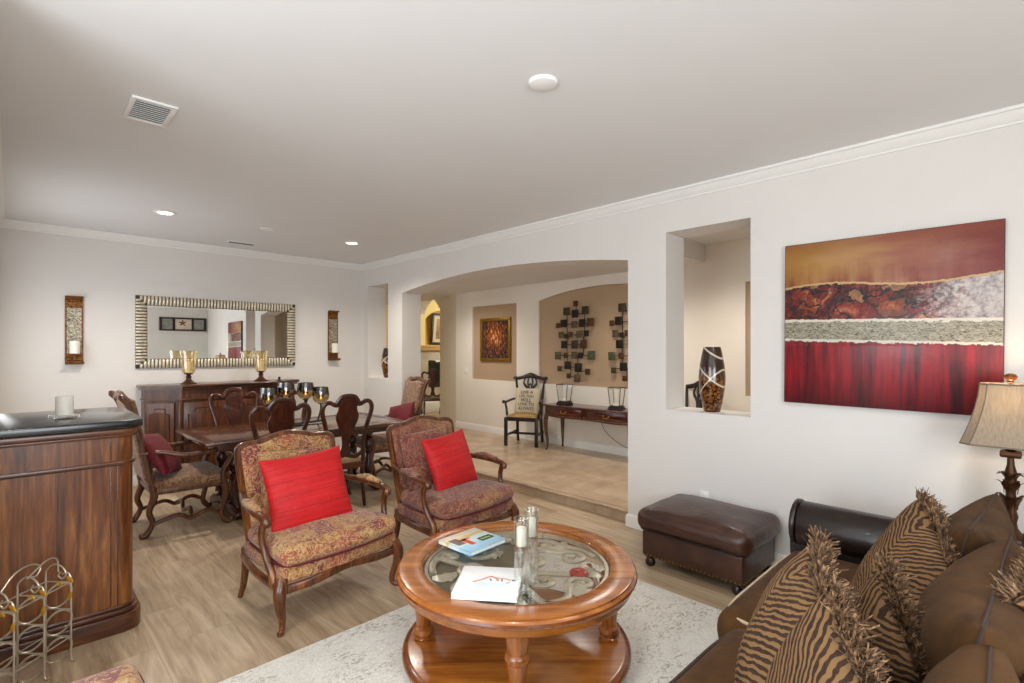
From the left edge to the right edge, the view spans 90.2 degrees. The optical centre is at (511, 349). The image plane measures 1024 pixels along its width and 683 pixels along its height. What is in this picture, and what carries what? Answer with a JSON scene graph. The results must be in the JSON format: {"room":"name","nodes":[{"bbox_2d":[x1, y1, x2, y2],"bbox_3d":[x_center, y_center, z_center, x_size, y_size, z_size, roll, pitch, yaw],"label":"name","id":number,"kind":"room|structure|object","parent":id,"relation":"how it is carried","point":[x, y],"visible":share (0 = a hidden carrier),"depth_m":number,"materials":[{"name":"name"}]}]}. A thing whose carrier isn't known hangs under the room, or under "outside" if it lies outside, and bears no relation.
{"room":"living room","nodes":[
{"label":"living room","id":0,"kind":"room"},
{"bbox_2d":[0,228,363,475],"bbox_3d":[-3.788,0.130,6.779,4.540,2.940,0.120,0,0,-45],"label":"wall","id":1,"kind":"structure","parent":0,"point":[38,269],"depth_m":5.96,"materials":[{"name":"paint"}]},
{"bbox_2d":[65,295,83,364],"bbox_3d":[-4.803,-0.218,5.601,0.156,0.754,0.127,0,0,-45],"label":"candle sconce","id":2,"kind":"object","parent":1,"relation":"attached to","point":[73,304],"visible":1,"depth_m":5.62,"materials":[{"name":"brown wood"}]},
{"bbox_2d":[67,341,81,355],"bbox_3d":[-4.801,-0.015,5.598,0.120,0.170,0.120,0,0,-44],"label":"candle","id":3,"kind":"object","parent":2,"relation":"on","point":[74,348],"depth_m":5.58,"materials":[{"name":"white wax"}]},
{"bbox_2d":[0,219,362,270],"bbox_3d":[-3.797,-1.299,6.631,4.120,0.082,0.078,0,0,-45],"label":"trim","id":4,"kind":"structure","parent":1,"relation":"attached to","point":[9,224],"depth_m":6.19,"materials":[{"name":"white paint"}]},
{"bbox_2d":[135,295,294,368],"bbox_3d":[-3.777,-0.215,6.668,1.860,0.870,0.045,0,0,-44],"label":"wall mirror","id":5,"kind":"object","parent":1,"relation":"attached to","point":[171,332],"visible":0.98,"depth_m":6.56,"materials":[{"name":"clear mirror"}]},
{"bbox_2d":[133,445,360,485],"bbox_3d":[-3.818,1.542,6.654,4.120,0.115,0.016,0,0,-45],"label":"baseboard","id":6,"kind":"structure","parent":1,"relation":"attached to","point":[135,481],"depth_m":6.03,"materials":[{"name":"white paint"}]},
{"bbox_2d":[328,310,340,360],"bbox_3d":[-2.675,-0.218,7.692,0.156,0.754,0.127,0,0,-45],"label":"candle sconce","id":7,"kind":"object","parent":1,"relation":"attached to","point":[333,353],"visible":1,"depth_m":7.70,"materials":[{"name":"brown wood"}]},
{"bbox_2d":[331,343,338,354],"bbox_3d":[-2.673,-0.015,7.689,0.120,0.170,0.120,0,0,-44],"label":"candle","id":8,"kind":"object","parent":7,"relation":"on","point":[334,346],"depth_m":7.65,"materials":[{"name":"white wax"}]},
{"bbox_2d":[0,412,763,682],"bbox_3d":[-0.427,1.650,7.782,13.700,0.100,16.300,0,0,-45],"label":"floor","id":9,"kind":"structure","parent":0,"point":[194,626],"depth_m":3.32,"materials":[{"name":"beige wood"}]},
{"bbox_2d":[0,557,75,682],"bbox_3d":[-2.330,1.322,2.470,0.176,0.574,0.370,0,0,0],"label":"wine rack","id":10,"kind":"object","parent":9,"relation":"on","point":[14,612],"visible":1,"depth_m":2.47,"materials":[{"name":"silver metal"}]},
{"bbox_2d":[0,407,142,668],"bbox_3d":[-2.673,1.000,3.065,0.630,1.200,0.930,0,0,-45],"label":"bar counter","id":11,"kind":"object","parent":9,"relation":"on","point":[66,481],"depth_m":2.76,"materials":[{"name":"brown wood"}]},
{"bbox_2d":[55,395,73,415],"bbox_3d":[-2.629,0.332,2.996,0.126,0.136,0.126,0,0,35],"label":"pillar candle","id":12,"kind":"object","parent":11,"relation":"on","point":[64,405],"visible":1,"depth_m":2.96,"materials":[{"name":"white wax"}]},
{"bbox_2d":[0,407,142,438],"bbox_3d":[-2.673,0.422,3.065,0.630,0.045,0.930,0,0,-44],"label":"countertop","id":13,"kind":"structure","parent":11,"relation":"on","point":[26,424],"depth_m":2.87,"materials":[{"name":"black stone"}]},
{"bbox_2d":[71,664,144,682],"bbox_3d":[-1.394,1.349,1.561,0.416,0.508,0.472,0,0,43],"label":"armchair","id":14,"kind":"object","parent":9,"relation":"on","point":[127,673],"visible":1,"depth_m":1.74,"materials":[{"name":"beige fabric"}]},
{"bbox_2d":[108,390,233,539],"bbox_3d":[-3.123,0.978,4.712,0.893,1.259,0.725,0,0,-45],"label":"carved armchair","id":15,"kind":"object","parent":9,"relation":"on","point":[203,474],"visible":0.85,"depth_m":4.55,"materials":[{"name":"brown wood"}]},
{"bbox_2d":[143,433,181,475],"bbox_3d":[-3.121,0.920,4.532,0.250,0.412,0.506,0,0,-17],"label":"throw pillow","id":16,"kind":"object","parent":15,"relation":"on","point":[164,464],"visible":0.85,"depth_m":4.40,"materials":[{"name":"red fabric"}]},
{"bbox_2d":[136,379,298,478],"bbox_3d":[-3.620,1.005,6.488,1.820,1.190,0.490,0,0,-45],"label":"sideboard","id":17,"kind":"object","parent":9,"relation":"on","point":[165,408],"visible":0.31,"depth_m":6.01,"materials":[{"name":"brown wood"}]},
{"bbox_2d":[180,362,196,383],"bbox_3d":[-3.899,0.210,6.151,0.184,0.400,0.184,0,0,-45],"label":"candle holder","id":18,"kind":"object","parent":17,"relation":"on","point":[188,365],"visible":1,"depth_m":6.12,"materials":[{"name":"brown wood"}]},
{"bbox_2d":[185,362,191,371],"bbox_3d":[-3.899,0.204,6.151,0.074,0.129,0.074,0,0,-44],"label":"candle","id":19,"kind":"object","parent":18,"relation":"on","point":[188,365],"depth_m":6.12,"materials":[{"name":"white wax"}]},
{"bbox_2d":[254,361,267,380],"bbox_3d":[-3.321,0.210,6.747,0.184,0.400,0.184,0,0,-45],"label":"candle holder","id":20,"kind":"object","parent":17,"relation":"on","point":[260,363],"visible":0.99,"depth_m":6.72,"materials":[{"name":"brown wood"}]},
{"bbox_2d":[258,361,263,369],"bbox_3d":[-3.321,0.204,6.747,0.074,0.129,0.074,0,0,-44],"label":"candle","id":21,"kind":"object","parent":20,"relation":"on","point":[260,363],"depth_m":6.72,"materials":[{"name":"white wax"}]},
{"bbox_2d":[208,387,259,491],"bbox_3d":[-3.053,1.020,5.760,0.563,1.172,0.599,0,0,-45],"label":"dining chair","id":22,"kind":"object","parent":9,"relation":"on","point":[234,407],"visible":0.23,"depth_m":5.92,"materials":[{"name":"brown wood"}]},
{"bbox_2d":[230,398,311,518],"bbox_3d":[-2.285,1.020,4.837,0.563,1.172,0.599,0,0,-45],"label":"dining chair","id":23,"kind":"object","parent":9,"relation":"on","point":[281,418],"visible":0.27,"depth_m":4.65,"materials":[{"name":"brown wood"}]},
{"bbox_2d":[263,389,307,417],"bbox_3d":[-2.626,1.020,6.180,0.599,1.172,0.563,0,0,44],"label":"dining chair","id":24,"kind":"object","parent":9,"relation":"on","point":[290,393],"visible":0.12,"depth_m":6.40,"materials":[{"name":"brown wood"}]},
{"bbox_2d":[175,412,404,519],"bbox_3d":[-2.327,1.206,5.593,2.100,0.775,1.140,0,0,-45],"label":"dining table","id":25,"kind":"object","parent":9,"relation":"on","point":[223,437],"visible":0.44,"depth_m":5.26,"materials":[{"name":"brown wood"}]},
{"bbox_2d":[259,382,328,425],"bbox_3d":[-2.362,0.584,5.563,0.234,0.470,0.754,0,0,39],"label":"centrepiece","id":26,"kind":"object","parent":25,"relation":"on","point":[282,386],"visible":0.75,"depth_m":5.58,"materials":[{"name":"metal"}]},
{"bbox_2d":[259,387,277,395],"bbox_3d":[-2.555,0.484,5.353,0.184,0.180,0.184,0,0,40],"label":"glass cup","id":27,"kind":"object","parent":26,"relation":"on","point":[264,391],"depth_m":5.29,"materials":[{"name":"white"}]},
{"bbox_2d":[277,382,294,390],"bbox_3d":[-2.442,0.439,5.506,0.184,0.180,0.184,0,0,40],"label":"glass cup","id":28,"kind":"object","parent":26,"relation":"on","point":[282,386],"depth_m":5.44,"materials":[{"name":"white"}]},
{"bbox_2d":[297,382,313,390],"bbox_3d":[-2.294,0.454,5.669,0.184,0.180,0.184,0,0,40],"label":"glass cup","id":29,"kind":"object","parent":26,"relation":"on","point":[303,386],"depth_m":5.60,"materials":[{"name":"white"}]},
{"bbox_2d":[312,387,328,394],"bbox_3d":[-2.161,0.509,5.767,0.184,0.180,0.184,0,0,40],"label":"glass cup","id":30,"kind":"object","parent":26,"relation":"on","point":[316,390],"depth_m":5.70,"materials":[{"name":"white"}]},
{"bbox_2d":[234,429,403,637],"bbox_3d":[-1.298,1.085,3.371,0.838,1.044,0.905,0,0,40],"label":"armchair","id":31,"kind":"object","parent":9,"relation":"on","point":[320,549],"visible":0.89,"depth_m":3.17,"materials":[{"name":"walnut wood"},{"name":"red and gold-coloured patterned fabric"}]},
{"bbox_2d":[257,445,329,517],"bbox_3d":[-1.457,0.900,3.477,0.172,0.470,0.541,0,0,40],"label":"cushion","id":32,"kind":"object","parent":31,"relation":"on","point":[262,456],"visible":0.26,"depth_m":3.36,"materials":[{"name":"fabric"}]},
{"bbox_2d":[258,445,352,531],"bbox_3d":[-1.329,0.910,3.325,0.235,0.490,0.551,0,0,41],"label":"throw pillow","id":33,"kind":"object","parent":31,"relation":"on","point":[302,489],"visible":0.88,"depth_m":3.25,"materials":[{"name":"red fabric"}]},
{"bbox_2d":[248,505,395,565],"bbox_3d":[-1.238,1.160,3.322,0.679,0.150,0.788,0,0,40],"label":"seat cushion","id":34,"kind":"object","parent":31,"relation":"on","point":[323,540],"depth_m":3.11,"materials":[{"name":"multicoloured fabric"}]},
{"bbox_2d":[320,394,373,505],"bbox_3d":[-1.809,1.020,5.291,0.563,1.172,0.599,0,0,-41],"label":"dining chair","id":35,"kind":"object","parent":9,"relation":"on","point":[347,416],"visible":0.52,"depth_m":5.13,"materials":[{"name":"brown wood"}]},
{"bbox_2d":[355,376,430,476],"bbox_3d":[-1.586,0.978,6.584,0.893,1.259,0.725,0,0,-35],"label":"carved armchair","id":36,"kind":"object","parent":9,"relation":"on","point":[414,391],"visible":0.41,"depth_m":6.55,"materials":[{"name":"beige fabric"}]},
{"bbox_2d":[389,402,414,419],"bbox_3d":[-1.414,0.840,6.490,0.460,0.371,0.199,0,0,27],"label":"throw pillow","id":37,"kind":"object","parent":36,"relation":"on","point":[404,411],"visible":0.59,"depth_m":6.43,"materials":[{"name":"red fabric"}]},
{"bbox_2d":[421,345,439,413],"bbox_3d":[-1.433,0.742,13.942,2.700,1.724,0.500,0,0,-45],"label":"fireplace","id":38,"kind":"object","parent":9,"relation":"on","point":[430,354],"visible":0.1,"depth_m":13.33,"materials":[{"name":"stone"}]},
{"bbox_2d":[421,369,439,414],"bbox_3d":[-1.922,1.024,12.237,0.563,1.172,0.599,0,0,-15],"label":"dining chair","id":39,"kind":"object","parent":9,"relation":"on","point":[432,373],"visible":0.6,"depth_m":12.01,"materials":[{"name":"brown wood"}]},
{"bbox_2d":[386,415,518,536],"bbox_3d":[-0.499,1.085,4.171,0.838,1.044,0.905,0,0,41],"label":"armchair","id":40,"kind":"object","parent":9,"relation":"on","point":[480,500],"visible":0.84,"depth_m":3.99,"materials":[{"name":"fabric"}]},
{"bbox_2d":[399,425,446,490],"bbox_3d":[-0.695,0.890,4.234,0.172,0.469,0.519,0,0,39],"label":"cushion","id":41,"kind":"object","parent":40,"relation":"on","point":[413,453],"visible":0.58,"depth_m":4.10,"materials":[{"name":"red fabric"}]},
{"bbox_2d":[421,429,477,490],"bbox_3d":[-0.503,0.910,4.174,0.224,0.468,0.506,0,0,35],"label":"throw pillow","id":42,"kind":"object","parent":40,"relation":"on","point":[448,457],"visible":0.88,"depth_m":4.08,"materials":[{"name":"red fabric"}]},
{"bbox_2d":[401,478,513,518],"bbox_3d":[-0.440,1.160,4.121,0.679,0.150,0.788,0,0,40],"label":"seat cushion","id":43,"kind":"object","parent":40,"relation":"on","point":[471,499],"depth_m":3.91,"materials":[{"name":"red fabric"}]},
{"bbox_2d":[218,553,721,682],"bbox_3d":[-0.006,1.589,2.560,2.580,0.021,1.760,0,0,-45],"label":"area rug","id":44,"kind":"object","parent":9,"relation":"on","point":[665,630],"visible":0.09,"depth_m":2.72,"materials":[{"name":"white carpet"}]},
{"bbox_2d":[396,521,637,682],"bbox_3d":[0.023,1.334,2.666,1.228,0.488,1.228,0,0,-34],"label":"coffee table","id":45,"kind":"object","parent":44,"relation":"on","point":[549,635],"visible":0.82,"depth_m":2.47,"materials":[{"name":"brown wood"}]},
{"bbox_2d":[439,528,505,556],"bbox_3d":[-0.222,1.079,2.883,0.265,0.024,0.275,0,0,43],"label":"book","id":46,"kind":"object","parent":45,"relation":"on","point":[473,541],"visible":1,"depth_m":2.85,"materials":[{"name":"paper"}]},
{"bbox_2d":[451,565,522,602],"bbox_3d":[-0.107,1.075,2.356,0.290,0.031,0.280,0,0,6],"label":"book","id":47,"kind":"object","parent":45,"relation":"on","point":[478,583],"visible":1,"depth_m":2.31,"materials":[{"name":"paper"}]},
{"bbox_2d":[408,586,625,682],"bbox_3d":[0.023,1.518,2.666,1.166,0.051,1.166,0,0,0],"label":"shelf","id":48,"kind":"object","parent":45,"relation":"attached to","point":[448,655],"depth_m":2.47,"materials":[{"name":"brown wood"}]},
{"bbox_2d":[516,525,526,546],"bbox_3d":[0.044,0.926,2.317,0.073,0.330,0.073,0,0,-45],"label":"candle","id":49,"kind":"object","parent":45,"relation":"on","point":[521,531],"visible":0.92,"depth_m":2.30,"materials":[{"name":"white wax"}]},
{"bbox_2d":[526,517,535,536],"bbox_3d":[0.089,0.918,2.398,0.076,0.345,0.076,0,0,-45],"label":"candle","id":50,"kind":"object","parent":45,"relation":"on","point":[530,521],"visible":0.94,"depth_m":2.38,"materials":[{"name":"white wax"}]},
{"bbox_2d":[638,494,779,595],"bbox_3d":[1.433,1.368,3.742,0.677,0.465,0.847,0,0,-45],"label":"ottoman","id":51,"kind":"object","parent":9,"relation":"on","point":[728,542],"visible":0.98,"depth_m":3.52,"materials":[{"name":"brown leather"}]},
{"bbox_2d":[638,494,779,555],"bbox_3d":[1.433,1.240,3.742,0.674,0.210,0.844,0,0,-44],"label":"cushion","id":52,"kind":"object","parent":51,"relation":"on","point":[719,528],"depth_m":3.54,"materials":[{"name":"brown leather"}]},
{"bbox_2d":[669,492,1023,682],"bbox_3d":[1.186,1.134,1.768,2.983,0.933,1.160,0,0,-45],"label":"sofa","id":53,"kind":"object","parent":9,"relation":"on","point":[968,635],"visible":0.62,"depth_m":1.75,"materials":[{"name":"brown leather"}]},
{"bbox_2d":[675,629,744,682],"bbox_3d":[0.786,1.222,1.397,1.332,0.235,0.926,0,0,-44],"label":"seat cushion","id":54,"kind":"object","parent":53,"relation":"on","point":[717,663],"depth_m":1.84,"materials":[{"name":"brown leather"}]},
{"bbox_2d":[717,551,858,637],"bbox_3d":[1.607,1.222,2.267,1.082,0.235,1.016,0,0,-44],"label":"seat cushion","id":55,"kind":"object","parent":53,"relation":"on","point":[737,615],"depth_m":2.35,"materials":[{"name":"brown leather"}]},
{"bbox_2d":[734,524,853,682],"bbox_3d":[0.842,0.859,1.543,0.310,0.598,0.454,0,0,26],"label":"zebra pillow","id":56,"kind":"object","parent":53,"relation":"on","point":[794,588],"visible":0.74,"depth_m":1.50,"materials":[{"name":"brown fabric"}]},
{"bbox_2d":[765,571,893,682],"bbox_3d":[0.791,0.940,1.277,0.225,0.722,0.720,0,0,2],"label":"zebra pillow","id":57,"kind":"object","parent":53,"relation":"on","point":[824,645],"visible":0.99,"depth_m":1.28,"materials":[{"name":"brown fabric"}]},
{"bbox_2d":[845,551,928,682],"bbox_3d":[1.190,0.957,1.634,0.211,0.568,0.536,0,0,4],"label":"zebra pillow","id":58,"kind":"object","parent":53,"relation":"on","point":[884,595],"visible":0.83,"depth_m":1.57,"materials":[{"name":"brown fabric"}]},
{"bbox_2d":[849,487,964,607],"bbox_3d":[1.616,0.959,2.082,0.393,0.722,0.582,0,0,27],"label":"zebra pillow","id":59,"kind":"object","parent":53,"relation":"on","point":[917,535],"visible":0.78,"depth_m":2.06,"materials":[{"name":"brown fabric"}]},
{"bbox_2d":[914,537,1023,682],"bbox_3d":[1.478,1.000,1.634,0.924,0.608,0.388,0,0,-44],"label":"cushion","id":60,"kind":"object","parent":53,"relation":"on","point":[961,610],"depth_m":1.44,"materials":[{"name":"brown leather"}]},
{"bbox_2d":[922,643,1019,682],"bbox_3d":[0.930,1.040,1.079,0.844,0.608,0.322,0,0,-44],"label":"cushion","id":61,"kind":"object","parent":53,"relation":"on","point":[947,662],"depth_m":1.25,"materials":[{"name":"brown leather"}]},
{"bbox_2d":[945,494,1016,557],"bbox_3d":[1.948,0.975,2.198,0.747,0.608,0.331,0,0,-44],"label":"cushion","id":62,"kind":"object","parent":53,"relation":"on","point":[986,521],"depth_m":2.05,"materials":[{"name":"brown leather"}]},
{"bbox_2d":[988,545,1023,609],"bbox_3d":[1.706,0.725,1.459,0.552,0.165,0.469,0,0,-36],"label":"zebra pillow","id":63,"kind":"object","parent":53,"relation":"on","point":[1012,589],"visible":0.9,"depth_m":1.51,"materials":[{"name":"brown fabric"}]},
{"bbox_3d":[2.647,1.305,2.714,0.380,0.590,0.500,0,0,-45],"label":"side table","id":64,"kind":"object","parent":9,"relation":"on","visible":0},
{"bbox_2d":[959,373,1023,541],"bbox_3d":[2.643,0.567,2.703,0.312,0.887,0.396,0,0,-43],"label":"table lamp","id":65,"kind":"object","parent":64,"relation":"on","point":[996,420],"visible":0.91,"depth_m":2.67,"materials":[{"name":"beige fabric"}]},
{"bbox_2d":[386,300,439,347],"bbox_3d":[-2.151,0.075,13.674,7.900,3.250,0.120,0,0,-45],"label":"wall","id":66,"kind":"structure","parent":0,"point":[432,307],"depth_m":13.41,"materials":[{"name":"yellow paint"}]},
{"bbox_2d":[425,311,439,344],"bbox_3d":[-1.989,-0.600,13.944,1.190,1.100,0.040,0,0,-45],"label":"niche","id":67,"kind":"object","parent":66,"relation":"in","point":[428,321],"depth_m":13.67,"materials":[{"name":"paint"}]},
{"bbox_2d":[430,313,439,343],"bbox_3d":[-1.891,-0.568,13.852,0.720,0.837,0.129,0,0,-45],"label":"framed picture","id":68,"kind":"object","parent":66,"relation":"attached to","point":[435,326],"visible":0.48,"depth_m":13.69,"materials":[{"name":"paper"}]},
{"bbox_2d":[436,319,439,338],"bbox_3d":[-1.892,-0.569,13.853,0.400,0.540,0.003,0,7,-45],"label":"print","id":69,"kind":"object","parent":68,"relation":"attached to","point":[438,320],"depth_m":13.75},
{"bbox_2d":[0,0,1023,263],"bbox_3d":[-0.898,-1.390,2.783,6.020,0.100,9.830,0,0,-45],"label":"ceiling","id":70,"kind":"structure","parent":0,"point":[393,128],"depth_m":2.70,"materials":[{"name":"paint"}]},
{"bbox_2d":[122,94,178,127],"bbox_3d":[-2.032,-1.331,2.861,0.210,0.015,0.340,0,0,-45],"label":"ceiling vent","id":71,"kind":"object","parent":70,"relation":"in","point":[140,109],"visible":1,"depth_m":2.85,"materials":[{"name":"white plastic"}]},
{"bbox_2d":[153,209,176,214],"bbox_3d":[-3.371,-1.333,4.954,0.190,0.011,0.190,0,0,-45],"label":"recessed light","id":72,"kind":"object","parent":70,"relation":"in","point":[163,212],"visible":1,"depth_m":4.93,"materials":[{"name":"white paint"}]},
{"bbox_2d":[226,240,255,245],"bbox_3d":[-3.374,-1.332,6.358,0.320,0.014,0.110,0,0,-45],"label":"ceiling vent","id":73,"kind":"object","parent":70,"relation":"in","point":[228,241],"visible":1,"depth_m":6.34,"materials":[{"name":"white plastic"}]},
{"bbox_2d":[260,227,273,230],"bbox_3d":[-2.709,-1.333,5.638,0.144,0.013,0.144,0,0,-45],"label":"cover plate","id":74,"kind":"object","parent":70,"relation":"attached to","point":[261,228],"visible":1,"depth_m":5.61,"materials":[{"name":"white plastic"}]},
{"bbox_2d":[344,241,359,244],"bbox_3d":[-1.997,-1.333,6.363,0.190,0.011,0.190,0,0,-45],"label":"recessed light","id":75,"kind":"object","parent":70,"relation":"in","point":[345,242],"visible":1,"depth_m":6.33,"materials":[{"name":"white paint"}]},
{"bbox_2d":[528,74,557,91],"bbox_3d":[0.155,-1.329,2.550,0.150,0.020,0.150,0,0,-45],"label":"smoke detector","id":76,"kind":"object","parent":70,"relation":"attached to","point":[541,82],"visible":1,"depth_m":2.52,"materials":[{"name":"white plastic"}]},
{"bbox_2d":[454,426,627,507],"bbox_3d":[0.640,1.600,6.939,2.360,0.200,13.400,0,0,-45],"label":"floor","id":77,"kind":"structure","parent":0,"point":[595,475],"depth_m":6.57,"materials":[{"name":"beige tile"}]},
{"bbox_2d":[502,373,547,447],"bbox_3d":[0.222,0.938,8.171,0.648,1.132,0.544,0,0,19],"label":"chair","id":78,"kind":"object","parent":77,"relation":"on","point":[524,417],"visible":0.87,"depth_m":8.12,"materials":[{"name":"brown wood"}]},
{"bbox_2d":[514,388,539,413],"bbox_3d":[0.244,0.820,8.235,0.427,0.410,0.169,0,0,25],"label":"pillow","id":79,"kind":"object","parent":78,"relation":"on","point":[527,400],"visible":0.99,"depth_m":8.19,"materials":[{"name":"fabric"}]},
{"bbox_2d":[542,403,627,449],"bbox_3d":[1.155,1.159,7.276,0.474,0.688,1.560,0,0,-45],"label":"console table","id":80,"kind":"object","parent":77,"relation":"on","point":[594,413],"visible":0.67,"depth_m":7.23,"materials":[{"name":"brown wood"}]},
{"bbox_2d":[556,384,572,404],"bbox_3d":[0.788,0.663,7.644,0.190,0.304,0.190,0,0,34],"label":"candle lantern","id":81,"kind":"object","parent":80,"relation":"on","point":[564,401],"visible":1,"depth_m":7.61,"materials":[{"name":"metal"}]},
{"bbox_2d":[561,387,567,400],"bbox_3d":[0.788,0.662,7.644,0.098,0.215,0.100,0,0,34],"label":"candle","id":82,"kind":"object","parent":81,"relation":"on","point":[564,389],"depth_m":7.61,"materials":[{"name":"white wax"}]},
{"bbox_2d":[607,387,625,410],"bbox_3d":[1.433,0.663,6.988,0.190,0.304,0.190,0,0,34],"label":"candle lantern","id":83,"kind":"object","parent":80,"relation":"on","point":[616,405],"visible":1,"depth_m":6.96,"materials":[{"name":"metal"}]},
{"bbox_2d":[613,390,618,405],"bbox_3d":[1.433,0.662,6.988,0.098,0.215,0.100,0,0,34],"label":"candle","id":84,"kind":"object","parent":83,"relation":"on","point":[616,392],"depth_m":6.96,"materials":[{"name":"white wax"}]},
{"bbox_2d":[685,381,702,407],"bbox_3d":[2.117,0.938,6.243,0.544,1.132,0.648,0,0,-22],"label":"chair","id":85,"kind":"object","parent":77,"relation":"on","point":[695,385],"visible":0.19,"depth_m":6.41,"materials":[{"name":"brown wood"}]},
{"bbox_2d":[386,227,750,304],"bbox_3d":[0.460,-1.260,7.322,2.280,0.320,14.200,0,0,-45],"label":"ceiling","id":86,"kind":"structure","parent":0,"point":[694,247],"depth_m":7.33,"materials":[{"name":"paint"}]},
{"bbox_2d":[421,238,750,447],"bbox_3d":[1.446,0.025,7.686,1.091,3.150,13.316,0,0,-39],"label":"wall","id":87,"kind":"structure","parent":0,"point":[715,289],"depth_m":7.82,"materials":[{"name":"beige paint"}]},
{"bbox_2d":[455,421,627,456],"bbox_3d":[2.429,1.442,6.362,0.016,0.115,10.070,0,0,-45],"label":"baseboard","id":88,"kind":"structure","parent":87,"relation":"attached to","point":[603,448],"depth_m":8.06,"materials":[{"name":"white paint"}]},
{"bbox_2d":[473,282,750,395],"bbox_3d":[1.483,-0.203,7.476,0.125,1.503,6.183,0,0,-45],"label":"wall niche","id":89,"kind":"object","parent":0,"point":[602,302],"visible":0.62,"depth_m":7.87,"materials":[{"name":"beige paint"}]},
{"bbox_2d":[480,317,510,361],"bbox_3d":[-0.303,-0.185,9.180,0.033,0.784,0.800,0,0,-45],"label":"framed picture","id":90,"kind":"object","parent":89,"relation":"attached to","point":[495,333],"visible":1,"depth_m":9.16,"materials":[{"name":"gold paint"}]},
{"bbox_2d":[483,320,507,357],"bbox_3d":[-0.299,-0.185,9.184,0.016,0.680,0.700,0,0,-44],"label":"print","id":91,"kind":"object","parent":90,"relation":"attached to","point":[495,332],"depth_m":9.17},
{"bbox_2d":[555,301,594,381],"bbox_3d":[0.977,-0.132,7.833,0.098,1.243,0.755,0,0,-45],"label":"metal wall sculpture","id":92,"kind":"object","parent":89,"relation":"attached to","point":[574,344],"visible":1,"depth_m":7.81,"materials":[{"name":"black metal"}]},
{"bbox_2d":[608,303,627,380],"bbox_3d":[1.684,-0.132,7.113,0.098,1.243,0.755,0,0,-45],"label":"metal wall sculpture","id":93,"kind":"object","parent":89,"relation":"attached to","point":[621,306],"visible":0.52,"depth_m":7.23,"materials":[{"name":"black metal"}]},
{"bbox_2d":[364,123,1023,554],"bbox_3d":[1.134,0.130,4.781,0.320,2.940,9.630,0,0,-45],"label":"wall","id":94,"kind":"structure","parent":0,"point":[777,453],"depth_m":3.77,"materials":[{"name":"paint"}]},
{"bbox_2d":[375,452,389,456],"bbox_3d":[-1.972,1.542,7.702,0.016,0.115,1.110,0,0,-45],"label":"baseboard","id":95,"kind":"structure","parent":94,"relation":"attached to","point":[384,454],"depth_m":7.62,"materials":[{"name":"white paint"}]},
{"bbox_2d":[381,348,387,377],"bbox_3d":[-1.932,0.200,7.958,0.210,0.460,0.210,0,0,-45],"label":"vase","id":96,"kind":"object","parent":94,"relation":"on","point":[384,362],"visible":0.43,"depth_m":7.88,"materials":[{"name":"brown glass"}]},
{"bbox_2d":[475,469,627,520],"bbox_3d":[-0.172,1.548,6.061,0.080,0.104,3.753,0,0,-45],"label":"trim","id":97,"kind":"structure","parent":94,"relation":"attached to","point":[607,509],"depth_m":5.32,"materials":[{"name":"beige wood"}]},
{"bbox_2d":[362,103,1023,270],"bbox_3d":[0.992,-1.299,4.641,0.078,0.082,9.630,0,0,-45],"label":"trim","id":98,"kind":"structure","parent":94,"relation":"attached to","point":[1012,115],"depth_m":3.73,"materials":[{"name":"white paint"}]},
{"bbox_2d":[700,490,708,497],"bbox_3d":[1.553,1.195,4.120,0.008,0.114,0.070,0,0,-45],"label":"power outlet","id":99,"kind":"object","parent":94,"relation":"attached to","point":[705,494],"visible":0.45,"depth_m":4.12,"materials":[{"name":"white plastic"}]},
{"bbox_2d":[627,514,785,565],"bbox_3d":[2.719,1.542,2.929,0.016,0.115,4.767,0,0,-45],"label":"baseboard","id":100,"kind":"structure","parent":94,"relation":"attached to","point":[632,520],"depth_m":4.56,"materials":[{"name":"white paint"}]},
{"bbox_2d":[699,347,725,411],"bbox_3d":[1.660,0.242,4.232,0.210,0.535,0.210,0,0,-45],"label":"vase","id":101,"kind":"object","parent":94,"relation":"on","point":[712,377],"visible":1,"depth_m":4.16,"materials":[{"name":"brown glass"}]},
{"bbox_2d":[784,218,1005,414],"bbox_3d":[2.367,-0.182,3.268,0.038,1.116,1.136,0,0,-45],"label":"abstract painting","id":102,"kind":"object","parent":94,"relation":"attached to","point":[912,320],"visible":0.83,"depth_m":3.18,"materials":[{"name":"red paint"}]},
{"bbox_3d":[-2.489,0.130,1.220,1.600,2.940,9.630,0,0,-45],"label":"wall","id":103,"kind":"structure","parent":0,"visible":0},
{"bbox_2d":[0,115,4,222],"bbox_3d":[-3.573,-1.299,3.520,0.078,0.082,4.830,0,0,-45],"label":"trim","id":104,"kind":"structure","parent":103,"relation":"attached to","point":[2,207],"depth_m":4.14,"materials":[{"name":"white paint"}]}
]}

